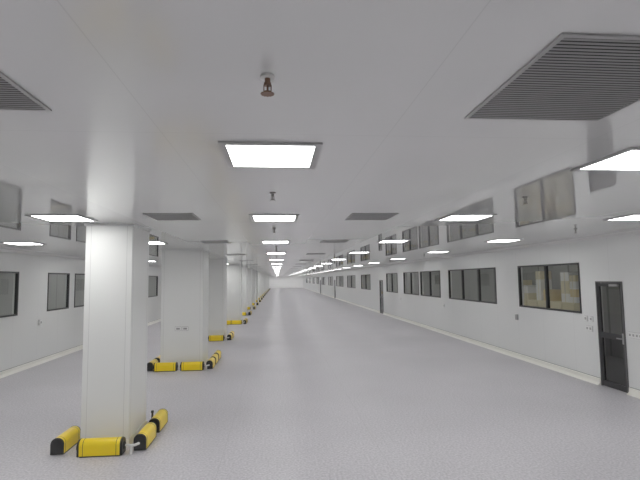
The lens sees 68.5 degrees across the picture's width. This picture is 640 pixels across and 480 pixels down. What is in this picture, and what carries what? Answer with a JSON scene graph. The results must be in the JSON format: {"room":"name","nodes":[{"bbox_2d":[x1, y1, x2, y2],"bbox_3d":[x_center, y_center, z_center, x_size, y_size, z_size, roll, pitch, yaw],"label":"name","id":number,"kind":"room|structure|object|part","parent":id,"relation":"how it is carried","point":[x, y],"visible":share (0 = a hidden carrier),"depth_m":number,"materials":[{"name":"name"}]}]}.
{"room":"clean room","nodes":[
{"label":"clean room","id":0,"kind":"room"},
{"bbox_2d":[0,273,154,315],"bbox_3d":[-13.490,5.589,56.751,0.100,3.000,128.000,0,-5,-5],"label":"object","id":1,"kind":"structure","parent":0,"point":[56,298],"depth_m":17.52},
{"bbox_2d":[0,251,161,370],"bbox_3d":[-11.707,5.579,56.913,0.120,3.000,128.000,0,-5,-5],"label":"wall","id":2,"kind":"structure","parent":0,"point":[22,340],"depth_m":12.80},
{"bbox_2d":[0,271,18,317],"bbox_3d":[-7.445,1.206,10.148,0.075,1.090,3.280,0,-5,-5],"label":"window","id":3,"kind":"structure","parent":2,"relation":"in","point":[16,294],"depth_m":11.73,"materials":[{"name":"grey"}]},
{"bbox_2d":[47,273,69,310],"bbox_3d":[-7.790,1.527,13.969,0.075,1.090,1.380,0,-5,-5],"label":"window","id":4,"kind":"structure","parent":2,"relation":"in","point":[67,274],"depth_m":14.57,"materials":[{"name":"grey"}]},
{"bbox_2d":[74,273,84,307],"bbox_3d":[-7.947,1.673,15.706,0.075,1.090,1.320,0,-5,-5],"label":"window","id":5,"kind":"structure","parent":2,"relation":"in","point":[75,273],"depth_m":15.10,"materials":[{"name":"grey"}]},
{"bbox_2d":[0,318,160,377],"bbox_3d":[-11.592,7.004,56.803,0.075,0.138,128.000,0,-5,-5],"label":"baseboard","id":6,"kind":"structure","parent":2,"relation":"attached to","point":[10,371],"depth_m":12.81,"materials":[{"name":"white"}]},
{"bbox_2d":[148,276,157,296],"bbox_3d":[-8.742,2.413,24.499,0.075,1.090,2.000,0,-5,-5],"label":"window","id":7,"kind":"structure","parent":2,"relation":"in","point":[149,276],"depth_m":25.43,"materials":[{"name":"grey"}]},
{"bbox_2d":[269,276,302,287],"bbox_3d":[-10.940,10.893,121.072,13.200,3.000,0.100,0,-5,-5],"label":"wall","id":8,"kind":"structure","parent":0,"point":[275,281],"depth_m":121.22,"materials":[{"name":"white"}]},
{"bbox_2d":[0,0,639,276],"bbox_3d":[-5.215,3.998,57.633,13.200,0.100,128.000,0,-5,-5],"label":"ceiling","id":9,"kind":"structure","parent":0,"point":[141,95],"depth_m":2.53,"materials":[{"name":"paint"}]},
{"bbox_2d":[0,242,46,244],"bbox_3d":[-6.006,0.072,9.527,0.610,0.012,0.610,0,-5,-5],"label":"recessed light","id":10,"kind":"object","parent":9,"relation":"in","point":[12,243],"visible":0.98,"depth_m":9.46,"materials":[{"name":"white"}]},
{"bbox_2d":[7,243,41,244],"bbox_3d":[-6.006,0.072,9.527,0.524,0.008,0.524,0,-5,-5],"label":"diffuser","id":11,"kind":"object","parent":10,"relation":"attached to","point":[7,243],"depth_m":9.55,"materials":[{"name":"white"}]},
{"bbox_2d":[0,71,51,111],"bbox_3d":[-1.568,-0.633,1.745,0.720,0.008,0.820,0,-5,-5],"label":"ceiling vent","id":12,"kind":"object","parent":9,"relation":"in","point":[13,97],"visible":1,"depth_m":2.04,"materials":[{"name":"grey"}]},
{"bbox_2d":[25,214,98,221],"bbox_3d":[-3.183,-0.270,5.841,0.610,0.012,0.610,0,-5,-5],"label":"recessed light","id":13,"kind":"object","parent":9,"relation":"in","point":[47,217],"visible":1,"depth_m":5.76,"materials":[{"name":"white"}]},
{"bbox_2d":[34,216,90,220],"bbox_3d":[-3.183,-0.270,5.841,0.524,0.008,0.524,0,-5,-5],"label":"diffuser","id":14,"kind":"object","parent":13,"relation":"attached to","point":[48,218],"depth_m":5.83,"materials":[{"name":"white"}]},
{"bbox_2d":[0,249,161,267],"bbox_3d":[-11.637,4.111,57.043,0.060,0.055,128.000,0,-5,-5],"label":"trim","id":15,"kind":"structure","parent":9,"relation":"attached to","point":[2,250],"depth_m":12.90,"materials":[{"name":"white"}]},
{"bbox_2d":[149,241,167,243],"bbox_3d":[-3.537,0.059,9.751,0.610,0.012,0.610,0,-5,-5],"label":"recessed light","id":16,"kind":"object","parent":9,"relation":"in","point":[150,242],"visible":0.51,"depth_m":9.65,"materials":[{"name":"white"}]},
{"bbox_2d":[143,213,200,220],"bbox_3d":[-1.832,-0.286,5.884,0.580,0.008,0.620,0,-5,-5],"label":"ceiling vent","id":17,"kind":"object","parent":9,"relation":"in","point":[156,216],"visible":1,"depth_m":5.83,"materials":[{"name":"grey"}]},
{"bbox_2d":[199,241,229,243],"bbox_3d":[-2.188,0.045,9.824,0.580,0.008,0.620,0,-5,-5],"label":"ceiling vent","id":18,"kind":"object","parent":9,"relation":"in","point":[203,242],"visible":0.98,"depth_m":9.86,"materials":[{"name":"black"}]},
{"bbox_2d":[260,73,274,96],"bbox_3d":[-0.206,-0.609,1.846,0.060,0.076,0.060,0,-5,-5],"label":"sprinkler","id":19,"kind":"object","parent":9,"relation":"attached to","point":[267,77],"visible":1,"depth_m":1.84,"materials":[{"name":"brown"}]},
{"bbox_3d":[-0.206,-0.592,1.845,0.032,0.033,0.032,0,-5,-5],"label":"frame arm","id":20,"kind":"part","parent":19,"relation":"part of","materials":[{"name":"gold metal"}]},
{"bbox_2d":[218,141,322,168],"bbox_3d":[-0.314,-0.540,3.040,0.610,0.012,0.610,0,-5,-5],"label":"recessed light","id":21,"kind":"object","parent":9,"relation":"in","point":[236,154],"visible":1,"depth_m":2.97,"materials":[{"name":"grey"}]},
{"bbox_2d":[226,145,314,166],"bbox_3d":[-0.314,-0.540,3.040,0.524,0.008,0.524,0,-5,-5],"label":"diffuser","id":22,"kind":"object","parent":21,"relation":"attached to","point":[237,155],"depth_m":3.01,"materials":[{"name":"white"}]},
{"bbox_2d":[269,192,275,200],"bbox_3d":[-0.435,-0.400,4.327,0.060,0.076,0.060,0,-5,-5],"label":"sprinkler","id":23,"kind":"object","parent":9,"relation":"attached to","point":[271,193],"visible":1,"depth_m":4.32,"materials":[{"name":"silver metal"}]},
{"bbox_2d":[249,214,298,220],"bbox_3d":[-0.589,-0.285,6.077,0.610,0.012,0.610,0,-5,-5],"label":"recessed light","id":24,"kind":"object","parent":9,"relation":"in","point":[254,217],"visible":1,"depth_m":5.99,"materials":[{"name":"white"}]},
{"bbox_2d":[253,216,294,220],"bbox_3d":[-0.589,-0.285,6.077,0.524,0.008,0.524,0,-5,-5],"label":"diffuser","id":25,"kind":"object","parent":24,"relation":"attached to","point":[255,218],"depth_m":6.10,"materials":[{"name":"white"}]},
{"bbox_2d":[261,241,289,243],"bbox_3d":[-0.942,0.044,9.987,0.610,0.012,0.610,0,-5,-5],"label":"recessed light","id":26,"kind":"object","parent":9,"relation":"in","point":[262,242],"visible":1,"depth_m":10.01,"materials":[{"name":"white"}]},
{"bbox_2d":[263,241,287,242],"bbox_3d":[-0.942,0.044,9.987,0.524,0.008,0.524,0,-5,-5],"label":"diffuser","id":27,"kind":"object","parent":26,"relation":"attached to","point":[263,241],"depth_m":9.91,"materials":[{"name":"white"}]},
{"bbox_2d":[306,253,325,254],"bbox_3d":[-0.138,0.441,14.913,0.580,0.008,0.620,0,-5,-5],"label":"ceiling vent","id":28,"kind":"object","parent":9,"relation":"in","point":[307,253],"visible":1,"depth_m":14.69,"materials":[{"name":"black"}]},
{"bbox_2d":[319,240,349,242],"bbox_3d":[0.302,0.031,10.050,0.580,0.008,0.620,0,-5,-5],"label":"ceiling vent","id":29,"kind":"object","parent":9,"relation":"in","point":[322,241],"visible":1,"depth_m":10.03,"materials":[{"name":"black"}]},
{"bbox_2d":[345,213,398,219],"bbox_3d":[0.658,-0.300,6.110,0.580,0.008,0.620,0,-5,-5],"label":"ceiling vent","id":30,"kind":"object","parent":9,"relation":"in","point":[354,216],"visible":1,"depth_m":6.05,"materials":[{"name":"black"}]},
{"bbox_2d":[376,240,410,242],"bbox_3d":[1.592,0.030,10.217,0.610,0.012,0.610,0,-5,-5],"label":"recessed light","id":31,"kind":"object","parent":9,"relation":"in","point":[381,241],"visible":1,"depth_m":10.19,"materials":[{"name":"white"}]},
{"bbox_2d":[379,241,404,242],"bbox_3d":[1.592,0.030,10.217,0.524,0.008,0.524,0,-5,-5],"label":"diffuser","id":32,"kind":"object","parent":31,"relation":"attached to","point":[379,241],"depth_m":10.24,"materials":[{"name":"white"}]},
{"bbox_2d":[425,251,450,252],"bbox_3d":[3.686,0.376,14.710,0.610,0.012,0.610,0,-5,-5],"label":"recessed light","id":33,"kind":"object","parent":9,"relation":"in","point":[430,251],"visible":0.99,"depth_m":14.47,"materials":[{"name":"white"}]},
{"bbox_2d":[435,214,496,220],"bbox_3d":[1.946,-0.299,6.307,0.610,0.012,0.610,0,-5,-5],"label":"recessed light","id":34,"kind":"object","parent":9,"relation":"in","point":[452,217],"visible":1,"depth_m":6.25,"materials":[{"name":"white"}]},
{"bbox_2d":[442,216,488,219],"bbox_3d":[1.946,-0.299,6.307,0.524,0.008,0.524,0,-5,-5],"label":"diffuser","id":35,"kind":"object","parent":34,"relation":"attached to","point":[449,217],"depth_m":6.28,"materials":[{"name":"white"}]},
{"bbox_2d":[307,230,639,275],"bbox_3d":[1.210,4.040,58.210,0.060,0.055,128.000,0,-5,-5],"label":"trim","id":36,"kind":"structure","parent":9,"relation":"attached to","point":[634,231],"depth_m":11.83,"materials":[{"name":"white"}]},
{"bbox_2d":[485,239,523,241],"bbox_3d":[4.072,0.017,10.443,0.610,0.012,0.610,0,-5,-5],"label":"recessed light","id":37,"kind":"object","parent":9,"relation":"in","point":[496,240],"visible":1,"depth_m":10.33,"materials":[{"name":"white"}]},
{"bbox_2d":[490,240,516,241],"bbox_3d":[4.072,0.017,10.443,0.524,0.008,0.524,0,-5,-5],"label":"diffuser","id":38,"kind":"object","parent":37,"relation":"attached to","point":[490,240],"depth_m":10.37,"materials":[{"name":"white"}]},
{"bbox_2d":[464,32,639,121],"bbox_3d":[1.121,-0.648,1.990,0.720,0.008,0.820,0,-5,-5],"label":"ceiling vent","id":39,"kind":"object","parent":9,"relation":"in","point":[576,76],"visible":1,"depth_m":1.95,"materials":[{"name":"black"}]},
{"bbox_2d":[570,147,639,170],"bbox_3d":[2.220,-0.554,3.270,0.610,0.012,0.610,0,-5,-5],"label":"recessed light","id":40,"kind":"object","parent":9,"relation":"in","point":[628,159],"visible":1,"depth_m":3.32,"materials":[{"name":"white"}]},
{"bbox_2d":[583,150,639,169],"bbox_3d":[2.220,-0.554,3.270,0.524,0.008,0.524,0,-5,-5],"label":"diffuser","id":41,"kind":"object","parent":40,"relation":"attached to","point":[628,160],"depth_m":3.33,"materials":[{"name":"white"}]},
{"bbox_2d":[603,214,639,220],"bbox_3d":[4.425,-0.313,6.532,0.610,0.012,0.610,0,-5,-5],"label":"recessed light","id":42,"kind":"object","parent":9,"relation":"in","point":[634,217],"visible":1,"depth_m":6.61,"materials":[{"name":"white"}]},
{"bbox_2d":[612,215,639,219],"bbox_3d":[4.425,-0.313,6.532,0.524,0.008,0.524,0,-5,-5],"label":"diffuser","id":43,"kind":"object","parent":42,"relation":"attached to","point":[634,217],"depth_m":6.59,"materials":[{"name":"white"}]},
{"bbox_2d":[0,288,639,479],"bbox_3d":[-5.174,7.087,57.377,13.200,0.100,128.000,0,-5,-5],"label":"floor","id":44,"kind":"structure","parent":0,"point":[314,385],"depth_m":7.76,"materials":[{"name":"plastic"}]},
{"bbox_2d":[50,426,80,454],"bbox_3d":[-3.387,2.666,6.271,0.162,0.212,0.584,0,-5,-5],"label":"guard","id":45,"kind":"object","parent":44,"relation":"on","point":[65,441],"visible":0.98,"depth_m":6.12,"materials":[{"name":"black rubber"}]},
{"bbox_2d":[76,436,125,457],"bbox_3d":[-2.790,2.636,6.005,0.584,0.212,0.162,0,-5,-5],"label":"guard","id":46,"kind":"object","parent":44,"relation":"on","point":[104,446],"visible":1,"depth_m":5.93,"materials":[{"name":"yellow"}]},
{"bbox_2d":[80,224,150,446],"bbox_3d":[-2.931,1.306,6.804,0.660,3.000,0.890,0,-5,-5],"label":"column","id":47,"kind":"structure","parent":44,"relation":"on","point":[115,327],"depth_m":6.42,"materials":[{"name":"white"}]},
{"bbox_3d":[-2.950,-0.174,6.927,0.660,0.030,0.890,0,-5,-5],"label":"trim","id":48,"kind":"part","parent":47,"relation":"part of","materials":[{"name":"white"}]},
{"bbox_3d":[-2.912,2.750,6.684,0.650,0.100,0.880,0,-5,-5],"label":"trim","id":49,"kind":"part","parent":47,"relation":"part of","materials":[{"name":"white"}]},
{"bbox_2d":[125,442,139,454],"bbox_3d":[-2.408,2.677,6.033,0.178,0.125,0.077,1,-5,-21],"label":"pipe","id":50,"kind":"object","parent":44,"relation":"on","point":[137,443],"visible":1,"depth_m":6.01,"materials":[{"name":"white"}]},
{"bbox_2d":[133,422,156,450],"bbox_3d":[-2.373,2.663,6.393,0.162,0.212,0.584,0,-5,-5],"label":"guard","id":51,"kind":"object","parent":44,"relation":"on","point":[147,434],"visible":0.98,"depth_m":6.21,"materials":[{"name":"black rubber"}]},
{"bbox_2d":[147,359,157,370],"bbox_3d":[-4.208,3.136,11.800,0.162,0.212,0.584,0,-5,-5],"label":"guard","id":52,"kind":"object","parent":44,"relation":"on","point":[150,364],"visible":0.78,"depth_m":11.53,"materials":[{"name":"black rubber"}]},
{"bbox_2d":[149,409,167,432],"bbox_3d":[-2.436,2.721,7.088,0.162,0.212,0.584,0,-5,-5],"label":"guard","id":53,"kind":"object","parent":44,"relation":"on","point":[160,418],"visible":0.84,"depth_m":7.00,"materials":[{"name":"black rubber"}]},
{"bbox_2d":[153,362,177,371],"bbox_3d":[-3.781,3.107,11.518,0.584,0.212,0.162,0,-5,-5],"label":"guard","id":54,"kind":"object","parent":44,"relation":"on","point":[164,366],"visible":1,"depth_m":11.45,"materials":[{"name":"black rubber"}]},
{"bbox_2d":[160,249,208,368],"bbox_3d":[-3.547,1.778,12.402,1.080,3.000,0.990,0,-5,-5],"label":"column","id":55,"kind":"structure","parent":44,"relation":"on","point":[184,272],"depth_m":11.95,"materials":[{"name":"white"}]},
{"bbox_2d":[182,326,187,330],"bbox_3d":[-3.409,2.240,11.886,0.156,0.106,0.019,0,-5,-5],"label":"wall socket","id":56,"kind":"object","parent":55,"relation":"attached to","point":[184,328],"depth_m":11.88,"materials":[{"name":"white plastic"}]},
{"bbox_3d":[-3.566,0.298,12.525,1.080,0.030,0.990,0,-5,-5],"label":"trim","id":57,"kind":"part","parent":55,"relation":"part of","materials":[{"name":"white"}]},
{"bbox_2d":[180,361,204,370],"bbox_3d":[-3.143,3.103,11.576,0.584,0.212,0.162,0,-5,-5],"label":"guard","id":58,"kind":"object","parent":44,"relation":"on","point":[199,365],"visible":1,"depth_m":11.50,"materials":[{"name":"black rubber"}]},
{"bbox_2d":[206,357,214,368],"bbox_3d":[-2.776,3.130,11.960,0.162,0.212,0.584,0,-5,-5],"label":"guard","id":59,"kind":"object","parent":44,"relation":"on","point":[211,361],"visible":0.99,"depth_m":11.70,"materials":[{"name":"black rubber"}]},
{"bbox_2d":[210,353,217,364],"bbox_3d":[-2.832,3.182,12.575,0.162,0.212,0.584,0,-5,-5],"label":"guard","id":60,"kind":"object","parent":44,"relation":"on","point":[215,355],"visible":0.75,"depth_m":12.47,"materials":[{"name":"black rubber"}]},
{"bbox_2d":[208,335,224,340],"bbox_3d":[-3.775,3.572,17.122,0.584,0.212,0.162,0,-5,-5],"label":"guard","id":61,"kind":"object","parent":44,"relation":"on","point":[210,337],"visible":1,"depth_m":17.05,"materials":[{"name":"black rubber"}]},
{"bbox_2d":[208,259,227,339],"bbox_3d":[-3.918,2.243,17.947,0.660,3.000,0.940,0,-5,-5],"label":"column","id":62,"kind":"structure","parent":44,"relation":"on","point":[217,271],"depth_m":17.53,"materials":[{"name":"white"}]},
{"bbox_2d":[215,350,220,359],"bbox_3d":[-2.888,3.234,13.190,0.162,0.212,0.584,0,-5,-5],"label":"guard","id":63,"kind":"object","parent":44,"relation":"on","point":[218,352],"visible":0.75,"depth_m":13.11,"materials":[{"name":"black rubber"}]},
{"bbox_2d":[227,333,232,339],"bbox_3d":[-3.358,3.598,17.510,0.162,0.212,0.584,0,-5,-5],"label":"guard","id":64,"kind":"object","parent":44,"relation":"on","point":[230,335],"visible":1,"depth_m":17.25,"materials":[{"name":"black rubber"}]},
{"bbox_2d":[227,264,242,321],"bbox_3d":[-4.495,2.772,24.223,0.940,3.000,0.990,0,-5,-5],"label":"column","id":65,"kind":"structure","parent":44,"relation":"on","point":[234,271],"depth_m":23.78,"materials":[{"name":"white"}]},
{"bbox_2d":[231,320,241,324],"bbox_3d":[-4.161,4.097,23.391,0.584,0.212,0.162,0,-5,-5],"label":"guard","id":66,"kind":"object","parent":44,"relation":"on","point":[233,322],"visible":1,"depth_m":23.32,"materials":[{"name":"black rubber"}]},
{"bbox_2d":[242,267,247,314],"bbox_3d":[-4.988,3.254,29.957,0.690,3.000,0.940,0,-5,-5],"label":"column","id":67,"kind":"structure","parent":44,"relation":"on","point":[244,269],"depth_m":29.55,"materials":[{"name":"white"}]},
{"bbox_2d":[247,269,251,308],"bbox_3d":[-5.583,3.739,35.706,0.840,3.000,0.940,0,-5,-5],"label":"column","id":68,"kind":"structure","parent":44,"relation":"on","point":[249,271],"depth_m":35.28,"materials":[{"name":"white"}]},
{"bbox_2d":[252,271,255,304],"bbox_3d":[-6.079,4.223,41.465,0.790,3.000,0.940,0,-5,-5],"label":"column","id":69,"kind":"structure","parent":44,"relation":"on","point":[253,272],"depth_m":41.09,"materials":[{"name":"white"}]},
{"bbox_2d":[256,272,257,300],"bbox_3d":[-6.599,4.707,47.221,0.790,3.000,0.940,0,-5,-5],"label":"column","id":70,"kind":"structure","parent":44,"relation":"on","point":[256,272],"depth_m":46.81,"materials":[{"name":"white"}]},
{"bbox_2d":[258,273,260,298],"bbox_3d":[-7.120,5.192,52.977,0.790,3.000,0.940,0,-5,-5],"label":"column","id":71,"kind":"structure","parent":44,"relation":"on","point":[258,273],"depth_m":52.57,"materials":[{"name":"white"}]},
{"bbox_2d":[260,273,261,297],"bbox_3d":[-7.640,5.676,58.733,0.790,3.000,0.940,0,-5,-5],"label":"column","id":72,"kind":"structure","parent":44,"relation":"on","point":[260,273],"depth_m":58.32,"materials":[{"name":"white"}]},
{"bbox_2d":[263,274,264,293],"bbox_3d":[-8.681,6.646,70.246,0.790,3.000,0.940,0,-5,-5],"label":"column","id":73,"kind":"structure","parent":44,"relation":"on","point":[263,274],"depth_m":70.03,"materials":[{"name":"white"}]},
{"bbox_2d":[303,233,639,389],"bbox_3d":[1.319,5.506,58.096,0.120,3.000,128.000,0,-5,-5],"label":"wall","id":74,"kind":"structure","parent":0,"point":[561,338],"depth_m":12.34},
{"bbox_2d":[328,276,332,285],"bbox_3d":[1.321,5.031,57.633,0.075,1.090,5.000,0,-5,-5],"label":"window","id":75,"kind":"structure","parent":74,"relation":"in","point":[330,279],"depth_m":57.61,"materials":[{"name":"grey"}]},
{"bbox_2d":[334,280,335,297],"bbox_3d":[1.710,5.556,53.190,0.130,2.080,1.000,0,-5,-5],"label":"door","id":76,"kind":"structure","parent":74,"relation":"in","point":[334,280],"depth_m":53.59,"materials":[{"name":"grey"}]},
{"bbox_2d":[336,276,342,286],"bbox_3d":[2.083,4.321,49.197,0.075,1.090,5.600,0,-5,-5],"label":"window","id":77,"kind":"structure","parent":74,"relation":"in","point":[339,279],"depth_m":49.23,"materials":[{"name":"grey"}]},
{"bbox_3d":[2.206,4.204,47.807,0.001,1.020,2.730,0,-5,-5],"label":"glass pane","id":78,"kind":"part","parent":77,"relation":"part of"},
{"bbox_2d":[347,275,355,287],"bbox_3d":[2.779,3.674,41.505,0.075,1.090,4.500,0,-5,-5],"label":"window","id":79,"kind":"structure","parent":74,"relation":"in","point":[350,275],"depth_m":41.45,"materials":[{"name":"grey"}]},
{"bbox_2d":[361,274,370,289],"bbox_3d":[3.393,3.102,34.707,0.075,1.090,3.600,0,-5,-5],"label":"window","id":80,"kind":"structure","parent":74,"relation":"in","point":[367,274],"depth_m":34.69,"materials":[{"name":"grey"}]},
{"bbox_2d":[379,280,383,313],"bbox_3d":[3.861,3.553,29.396,0.130,2.080,0.950,0,-5,-5],"label":"door","id":81,"kind":"structure","parent":74,"relation":"in","point":[380,281],"depth_m":29.51,"materials":[{"name":"grey"}]},
{"bbox_2d":[386,273,397,292],"bbox_3d":[4.111,2.433,26.767,0.075,1.090,2.600,0,-5,-5],"label":"window","id":82,"kind":"structure","parent":74,"relation":"in","point":[386,273],"depth_m":26.77,"materials":[{"name":"grey"}]},
{"bbox_2d":[403,272,418,294],"bbox_3d":[4.456,2.112,22.946,0.075,1.090,2.600,0,-5,-5],"label":"window","id":83,"kind":"structure","parent":74,"relation":"in","point":[403,272],"depth_m":22.94,"materials":[{"name":"grey"}]},
{"bbox_2d":[420,270,440,297],"bbox_3d":[4.715,1.871,20.083,0.075,1.090,2.630,0,-5,-5],"label":"window","id":84,"kind":"structure","parent":74,"relation":"in","point":[430,283],"depth_m":20.07,"materials":[{"name":"grey"}]},
{"bbox_2d":[303,287,639,398],"bbox_3d":[1.240,6.933,57.969,0.075,0.138,128.000,0,-5,-5],"label":"baseboard","id":85,"kind":"structure","parent":74,"relation":"attached to","point":[633,392],"depth_m":12.73,"materials":[{"name":"white"}]},
{"bbox_2d":[448,267,496,303],"bbox_3d":[5.091,1.520,15.920,0.075,1.090,3.900,0,-5,-5],"label":"window","id":86,"kind":"structure","parent":74,"relation":"in","point":[494,268],"depth_m":15.58,"materials":[{"name":"grey"}]},
{"bbox_2d":[517,263,581,313],"bbox_3d":[5.501,1.139,11.384,0.075,1.090,2.600,0,-5,-5],"label":"window","id":87,"kind":"structure","parent":74,"relation":"in","point":[546,273],"depth_m":11.36,"materials":[{"name":"grey"}]},
{"bbox_2d":[586,325,592,331],"bbox_3d":[5.617,1.839,9.778,0.023,0.108,0.199,0,-5,-5],"label":"wall socket","id":88,"kind":"object","parent":74,"relation":"attached to","point":[588,328],"visible":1,"depth_m":9.78,"materials":[{"name":"white plastic"}]},
{"bbox_2d":[595,281,628,392],"bbox_3d":[5.690,1.849,9.155,0.130,2.080,0.740,0,-5,-5],"label":"door","id":89,"kind":"structure","parent":74,"relation":"in","point":[612,346],"depth_m":9.13,"materials":[{"name":"grey"}]},
{"bbox_3d":[5.704,2.345,9.114,0.001,0.855,0.580,0,-5,-5],"label":"glass panel","id":90,"kind":"part","parent":89,"relation":"part of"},
{"bbox_2d":[628,331,639,338],"bbox_3d":[5.727,1.736,8.558,0.023,0.111,0.274,0,-5,-5],"label":"wall socket","id":91,"kind":"object","parent":74,"relation":"attached to","point":[634,335],"visible":1,"depth_m":8.54,"materials":[{"name":"white plastic"}]},
{"bbox_2d":[349,265,621,334],"bbox_3d":[3.898,5.492,58.331,0.100,3.000,128.000,0,-5,-5],"label":"wall","id":92,"kind":"structure","parent":0,"point":[610,296],"depth_m":20.51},
{"bbox_3d":[2.634,7.044,58.086,2.480,0.100,128.000,0,-5,-5],"label":"floor","id":93,"kind":"structure","parent":0,"visible":0},
{"bbox_2d":[527,299,545,307],"bbox_3d":[7.032,2.602,14.624,0.535,1.450,1.200,0,-5,-5],"label":"storage cabinet","id":94,"kind":"object","parent":93,"relation":"on","point":[530,302],"visible":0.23,"depth_m":14.69,"materials":[{"name":"beige"}]},
{"bbox_3d":[6.763,2.603,14.902,0.019,1.340,0.580,0,-5,-5],"label":"door","id":95,"kind":"part","parent":94,"relation":"part of","materials":[{"name":"beige"}]},
{"bbox_2d":[536,293,543,299],"bbox_3d":[7.035,1.768,14.735,0.362,0.227,0.274,0,-5,-5],"label":"carton","id":96,"kind":"object","parent":94,"relation":"on","point":[540,296],"visible":0.39,"depth_m":14.63,"materials":[{"name":"white cardboard"}]},
{"bbox_2d":[536,285,551,292],"bbox_3d":[7.032,1.541,14.754,0.362,0.226,0.274,0,-5,-5],"label":"carton","id":97,"kind":"object","parent":96,"relation":"on","point":[539,289],"visible":0.57,"depth_m":14.64,"materials":[{"name":"white cardboard"}]},
{"bbox_2d":[536,279,551,285],"bbox_3d":[7.030,1.333,14.771,0.362,0.188,0.274,0,-5,-5],"label":"carton","id":98,"kind":"object","parent":97,"relation":"on","point":[540,282],"visible":0.86,"depth_m":14.64,"materials":[{"name":"white cardboard"}]},
{"bbox_2d":[535,271,550,278],"bbox_3d":[7.027,1.111,14.789,0.362,0.256,0.274,0,-5,-5],"label":"carton","id":99,"kind":"object","parent":98,"relation":"on","point":[539,274],"visible":0.79,"depth_m":14.67,"materials":[{"name":"beige"}]},
{"bbox_3d":[6.817,2.553,14.306,0.019,1.340,0.580,0,-5,-5],"label":"door","id":100,"kind":"part","parent":94,"relation":"part of","materials":[{"name":"beige"}]},
{"bbox_2d":[543,295,561,300],"bbox_3d":[7.075,1.766,14.302,0.362,0.160,0.354,0,-5,-5],"label":"carton","id":101,"kind":"object","parent":94,"relation":"on","point":[559,297],"visible":0.61,"depth_m":14.13,"materials":[{"name":"brown"}]},
{"bbox_2d":[543,289,560,295],"bbox_3d":[7.072,1.597,14.316,0.362,0.177,0.354,0,-5,-5],"label":"carton","id":102,"kind":"object","parent":101,"relation":"on","point":[553,292],"visible":0.71,"depth_m":14.14,"materials":[{"name":"brown"}]},
{"bbox_2d":[550,301,579,310],"bbox_3d":[7.145,2.497,13.383,0.535,1.450,1.200,0,-5,-5],"label":"storage cabinet","id":103,"kind":"object","parent":93,"relation":"on","point":[553,304],"visible":0.11,"depth_m":13.25,"materials":[{"name":"beige"}]},
{"bbox_3d":[6.875,2.499,13.661,0.019,1.340,0.580,0,-5,-5],"label":"door","id":104,"kind":"part","parent":103,"relation":"part of","materials":[{"name":"beige"}]},
{"bbox_2d":[561,294,570,302],"bbox_3d":[7.158,1.647,13.378,0.362,0.241,0.363,0,-5,-5],"label":"carton","id":105,"kind":"object","parent":103,"relation":"on","point":[565,297],"visible":0.39,"depth_m":13.31,"materials":[{"name":"white cardboard"}]},
{"bbox_2d":[561,287,569,293],"bbox_3d":[7.155,1.432,13.396,0.362,0.188,0.363,0,-5,-5],"label":"carton","id":106,"kind":"object","parent":105,"relation":"on","point":[564,290],"visible":0.39,"depth_m":13.36,"materials":[{"name":"beige"}]},
{"bbox_2d":[561,281,570,286],"bbox_3d":[7.153,1.253,13.411,0.362,0.169,0.363,0,-5,-5],"label":"carton","id":107,"kind":"object","parent":106,"relation":"on","point":[563,283],"visible":0.39,"depth_m":13.36,"materials":[{"name":"beige"}]},
{"bbox_2d":[560,272,577,280],"bbox_3d":[7.150,1.046,13.428,0.362,0.245,0.363,0,-5,-5],"label":"carton","id":108,"kind":"object","parent":107,"relation":"on","point":[564,276],"visible":0.57,"depth_m":13.31,"materials":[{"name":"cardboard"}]},
{"bbox_3d":[6.929,2.449,13.066,0.019,1.340,0.580,0,-5,-5],"label":"door","id":109,"kind":"part","parent":103,"relation":"part of","materials":[{"name":"beige"}]},
{"bbox_2d":[570,297,579,302],"bbox_3d":[7.191,1.659,13.018,0.362,0.156,0.268,0,-5,-5],"label":"carton","id":110,"kind":"object","parent":103,"relation":"on","point":[572,299],"visible":0.46,"depth_m":12.96,"materials":[{"name":"white cardboard"}]},
{"bbox_2d":[570,289,578,296],"bbox_3d":[7.188,1.473,13.034,0.362,0.216,0.268,0,-5,-5],"label":"carton","id":111,"kind":"object","parent":110,"relation":"on","point":[573,292],"visible":0.5,"depth_m":12.96,"materials":[{"name":"brown"}]},
{"bbox_2d":[569,281,578,288],"bbox_3d":[7.186,1.258,13.052,0.362,0.214,0.268,0,-5,-5],"label":"carton","id":112,"kind":"object","parent":111,"relation":"on","point":[573,284],"visible":0.46,"depth_m":13.00,"materials":[{"name":"white cardboard"}]},
{"bbox_2d":[569,275,577,280],"bbox_3d":[7.183,1.064,13.068,0.362,0.172,0.268,0,-5,-5],"label":"carton","id":113,"kind":"object","parent":112,"relation":"on","point":[571,277],"visible":0.39,"depth_m":12.99,"materials":[{"name":"beige"}]},
{"bbox_3d":[6.920,2.706,15.864,0.535,1.450,1.200,0,-5,-5],"label":"storage cabinet","id":114,"kind":"object","parent":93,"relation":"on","visible":0},
{"bbox_2d":[524,293,536,298],"bbox_3d":[6.967,1.845,15.488,0.362,0.200,0.240,0,-5,-5],"label":"carton","id":115,"kind":"object","parent":114,"relation":"on","point":[526,295],"visible":0.75,"depth_m":15.37,"materials":[{"name":"beige"}]},
{"bbox_2d":[524,285,537,292],"bbox_3d":[6.964,1.616,15.507,0.362,0.257,0.240,0,-5,-5],"label":"carton","id":116,"kind":"object","parent":115,"relation":"on","point":[527,288],"visible":0.79,"depth_m":15.39,"materials":[{"name":"white cardboard"}]},
{"bbox_3d":[6.929,1.880,15.913,0.362,0.202,0.391,0,-5,-5],"label":"carton","id":117,"kind":"object","parent":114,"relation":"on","visible":0},
{"bbox_3d":[6.926,1.674,15.930,0.362,0.210,0.391,0,-5,-5],"label":"carton","id":118,"kind":"object","parent":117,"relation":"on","visible":0},
{"bbox_2d":[523,280,531,285],"bbox_3d":[6.923,1.463,15.948,0.362,0.211,0.391,0,-5,-5],"label":"carton","id":119,"kind":"object","parent":118,"relation":"on","point":[525,282],"visible":0.39,"depth_m":15.76,"materials":[{"name":"beige"}]}
]}

